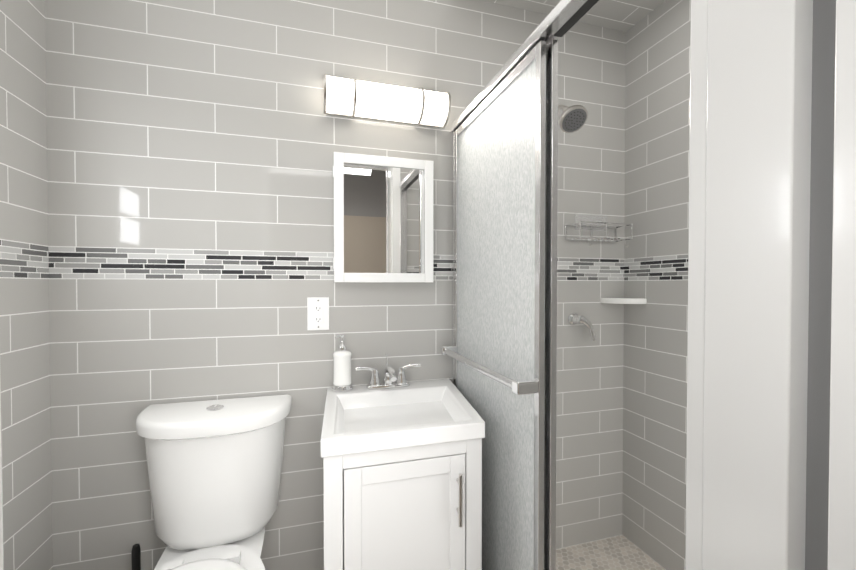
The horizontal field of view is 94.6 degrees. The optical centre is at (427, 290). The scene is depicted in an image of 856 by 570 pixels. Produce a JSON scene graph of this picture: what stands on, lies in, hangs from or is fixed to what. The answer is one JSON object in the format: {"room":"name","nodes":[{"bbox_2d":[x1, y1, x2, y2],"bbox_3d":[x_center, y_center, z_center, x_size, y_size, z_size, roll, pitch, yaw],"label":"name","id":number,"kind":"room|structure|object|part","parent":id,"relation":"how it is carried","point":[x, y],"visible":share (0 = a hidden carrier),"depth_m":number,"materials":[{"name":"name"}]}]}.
{"room":"bathroom","nodes":[
{"label":"bathroom","id":0,"kind":"room"},
{"bbox_2d":[0,0,52,569],"bbox_3d":[-1.056,-0.003,0.716,0.001,2.444,1.162,0,1,-17],"label":"wall","id":1,"kind":"structure","parent":0,"point":[25,400],"depth_m":1.17,"materials":[{"name":"tile"}]},
{"bbox_2d":[45,0,625,569],"bbox_3d":[-0.134,-0.016,1.597,2.270,2.444,0.001,0,1,-17],"label":"wall","id":2,"kind":"structure","parent":0,"point":[193,146],"depth_m":1.45,"materials":[{"name":"tile"}]},
{"bbox_2d":[307,297,328,329],"bbox_3d":[-0.419,0.090,1.508,0.080,0.125,0.010,0,1,-17],"label":"outlet","id":3,"kind":"object","parent":2,"relation":"attached to","point":[317,313],"visible":1,"depth_m":1.50,"materials":[{"name":"white plastic"}]},
{"bbox_2d":[332,152,432,282],"bbox_3d":[-0.174,-0.269,1.539,0.386,0.478,0.079,0,1,-17],"label":"upper cabinet","id":4,"kind":"object","parent":2,"relation":"attached to","point":[383,218],"visible":1,"depth_m":1.50,"materials":[{"name":"white paint"}]},
{"bbox_3d":[-0.164,-0.269,1.511,0.315,0.410,0.005,0,1,-17],"label":"glass","id":5,"kind":"part","parent":4,"relation":"part of","materials":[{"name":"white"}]},
{"bbox_2d":[323,74,450,127],"bbox_3d":[-0.155,-0.733,1.524,0.480,0.138,0.107,0,1,-17],"label":"sconce","id":6,"kind":"object","parent":2,"relation":"attached to","point":[352,98],"visible":1,"depth_m":1.49,"materials":[{"name":"white glass"}]},
{"bbox_2d":[558,104,587,132],"bbox_3d":[0.567,-0.737,1.668,0.114,0.172,0.243,0,1,-17],"label":"shower head","id":7,"kind":"object","parent":2,"relation":"attached to","point":[573,118],"visible":0.88,"depth_m":1.59},
{"bbox_2d":[568,312,595,340],"bbox_3d":[0.708,0.167,1.813,0.104,0.126,0.071,0,1,-17],"label":"shower valve","id":8,"kind":"object","parent":2,"relation":"attached to","point":[574,318],"visible":1,"depth_m":1.79,"materials":[{"name":"silver metal"}]},
{"bbox_2d":[565,214,632,246],"bbox_3d":[0.785,-0.274,1.800,0.286,0.163,0.127,0,1,-17],"label":"caddy shelf","id":9,"kind":"object","parent":2,"relation":"attached to","point":[591,238],"visible":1,"depth_m":1.81,"materials":[{"name":"silver metal"}]},
{"bbox_2d":[601,298,646,303],"bbox_3d":[0.907,0.050,1.836,0.138,0.026,0.138,0,1,-17],"label":"corner shelf","id":10,"kind":"object","parent":2,"relation":"attached to","point":[624,300],"visible":0.98,"depth_m":1.80,"materials":[{"name":"white ceramic"}]},
{"bbox_2d":[483,0,665,31],"bbox_3d":[0.703,-1.233,1.223,0.869,0.001,1.162,0,1,-17],"label":"ceiling","id":11,"kind":"structure","parent":0,"point":[623,15],"depth_m":1.75,"materials":[{"name":"tile"}]},
{"bbox_2d":[556,535,664,569],"bbox_3d":[0.679,1.211,1.251,0.919,0.001,1.162,0,1,-17],"label":"floor","id":12,"kind":"structure","parent":0,"point":[620,552],"depth_m":1.78,"materials":[{"name":"beige tile"}]},
{"bbox_2d":[622,0,690,569],"bbox_3d":[1.120,-0.013,1.365,0.001,2.444,1.162,0,1,-17],"label":"wall","id":13,"kind":"structure","parent":0,"point":[657,110],"depth_m":1.74,"materials":[{"name":"tile"}]},
{"label":"floor","id":14,"kind":"structure","parent":0,"visible":0},
{"bbox_2d":[131,543,140,569],"bbox_3d":[-0.945,1.015,1.281,0.092,0.390,0.092,0,1,-17],"label":"toilet brush","id":15,"kind":"object","parent":14,"relation":"on","point":[136,556],"visible":1,"depth_m":1.27,"materials":[{"name":"black plastic"}]},
{"bbox_2d":[135,394,291,569],"bbox_3d":[-0.628,0.801,1.058,0.472,0.826,0.750,0,1,-17],"label":"toilet","id":16,"kind":"object","parent":14,"relation":"on","point":[214,467],"visible":1,"depth_m":1.23,"materials":[{"name":"white ceramic"}]},
{"bbox_3d":[-0.590,0.794,0.930,0.376,0.052,0.482,0,1,-17],"label":"seat","id":17,"kind":"part","parent":16,"relation":"part of","materials":[{"name":"white"}]},
{"bbox_2d":[320,379,484,569],"bbox_3d":[-0.089,0.793,1.332,0.537,0.833,0.552,0,1,-17],"label":"bathroom vanity","id":18,"kind":"object","parent":14,"relation":"on","point":[402,466],"visible":1,"depth_m":1.11,"materials":[{"name":"white painted wood"},{"name":"cultured marble"},{"name":"brushed nickel"}]},
{"bbox_2d":[332,334,352,391],"bbox_3d":[-0.323,0.270,1.489,0.078,0.208,0.078,0,1,-17],"label":"soap dispenser","id":19,"kind":"object","parent":18,"relation":"on","point":[342,355],"visible":1,"depth_m":1.46,"materials":[{"name":"white ceramic"}]},
{"bbox_2d":[355,354,420,388],"bbox_3d":[-0.143,0.313,1.494,0.256,0.122,0.144,0,1,-17],"label":"faucet","id":20,"kind":"object","parent":18,"relation":"on","point":[390,380],"visible":1,"depth_m":1.51,"materials":[{"name":"silver metal"}]},
{"bbox_3d":[-0.058,0.784,1.103,0.347,0.622,0.019,0,1,-17],"label":"door","id":21,"kind":"part","parent":18,"relation":"part of","materials":[{"name":"white wood"}]},
{"bbox_3d":[0.088,0.586,1.115,0.014,0.145,0.039,0,1,-17],"label":"handle","id":22,"kind":"part","parent":18,"relation":"part of","materials":[{"name":"silver metal"}]},
{"bbox_3d":[-0.003,0.003,0.335,3.700,2.444,0.170,0,1,-17],"label":"wall","id":23,"kind":"structure","parent":0,"visible":0},
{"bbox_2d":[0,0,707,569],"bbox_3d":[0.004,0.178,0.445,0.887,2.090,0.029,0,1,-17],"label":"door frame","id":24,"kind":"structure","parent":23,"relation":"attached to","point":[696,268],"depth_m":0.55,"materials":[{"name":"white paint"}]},
{"bbox_2d":[702,0,855,569],"bbox_3d":[0.032,0.190,0.348,0.846,2.070,0.170,0,1,-17],"label":"door frame","id":25,"kind":"structure","parent":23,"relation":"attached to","point":[759,106],"depth_m":0.45,"materials":[{"name":"white paint"}]},
{"bbox_3d":[0.042,0.210,0.317,0.845,2.030,0.039,0,1,-17],"label":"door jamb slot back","id":26,"kind":"part","parent":25,"relation":"part of","materials":[{"name":"white paint"}]},
{"bbox_3d":[0.287,1.163,1.134,0.100,0.100,1.159,0,1,-17],"label":"sill","id":27,"kind":"structure","parent":0,"visible":0},
{"bbox_2d":[450,0,599,569],"bbox_3d":[0.287,0.207,1.120,0.062,1.812,1.158,0,1,-17],"label":"shower door","id":28,"kind":"structure","parent":27,"relation":"on","point":[504,128],"depth_m":1.18,"materials":[{"name":"grey glass"}]},
{"bbox_2d":[441,345,456,354],"bbox_3d":[0.085,0.246,1.617,0.062,0.034,0.029,0,1,-17],"label":"bracket","id":29,"kind":"object","parent":28,"relation":"attached to","point":[453,348],"depth_m":1.61,"materials":[{"name":"silver metal"}]},
{"bbox_2d":[444,348,512,387],"bbox_3d":[0.152,0.250,1.325,0.015,0.025,0.570,0,1,-17],"label":"towel rail","id":30,"kind":"object","parent":29,"relation":"attached to","point":[498,377],"visible":0.81,"depth_m":1.25,"materials":[{"name":"silver metal"}]},
{"bbox_3d":[0.223,0.210,1.335,0.030,1.671,0.610,0,1,-17],"label":"glass","id":31,"kind":"part","parent":28,"relation":"part of","materials":[{"name":"glass"}]},
{"bbox_2d":[512,378,537,394],"bbox_3d":[0.256,0.254,1.042,0.062,0.034,0.034,0,1,-17],"label":"bracket","id":32,"kind":"object","parent":28,"relation":"attached to","point":[524,386],"depth_m":1.03,"materials":[{"name":"silver metal"}]},
{"bbox_2d":[554,0,598,36],"bbox_3d":[0.396,-0.647,0.797,0.023,0.001,0.446,0,1,-17],"label":"door track","id":33,"kind":"object","parent":28,"relation":"attached to","point":[578,15],"visible":1,"depth_m":0.94,"materials":[{"name":"grey metal"}]}
]}

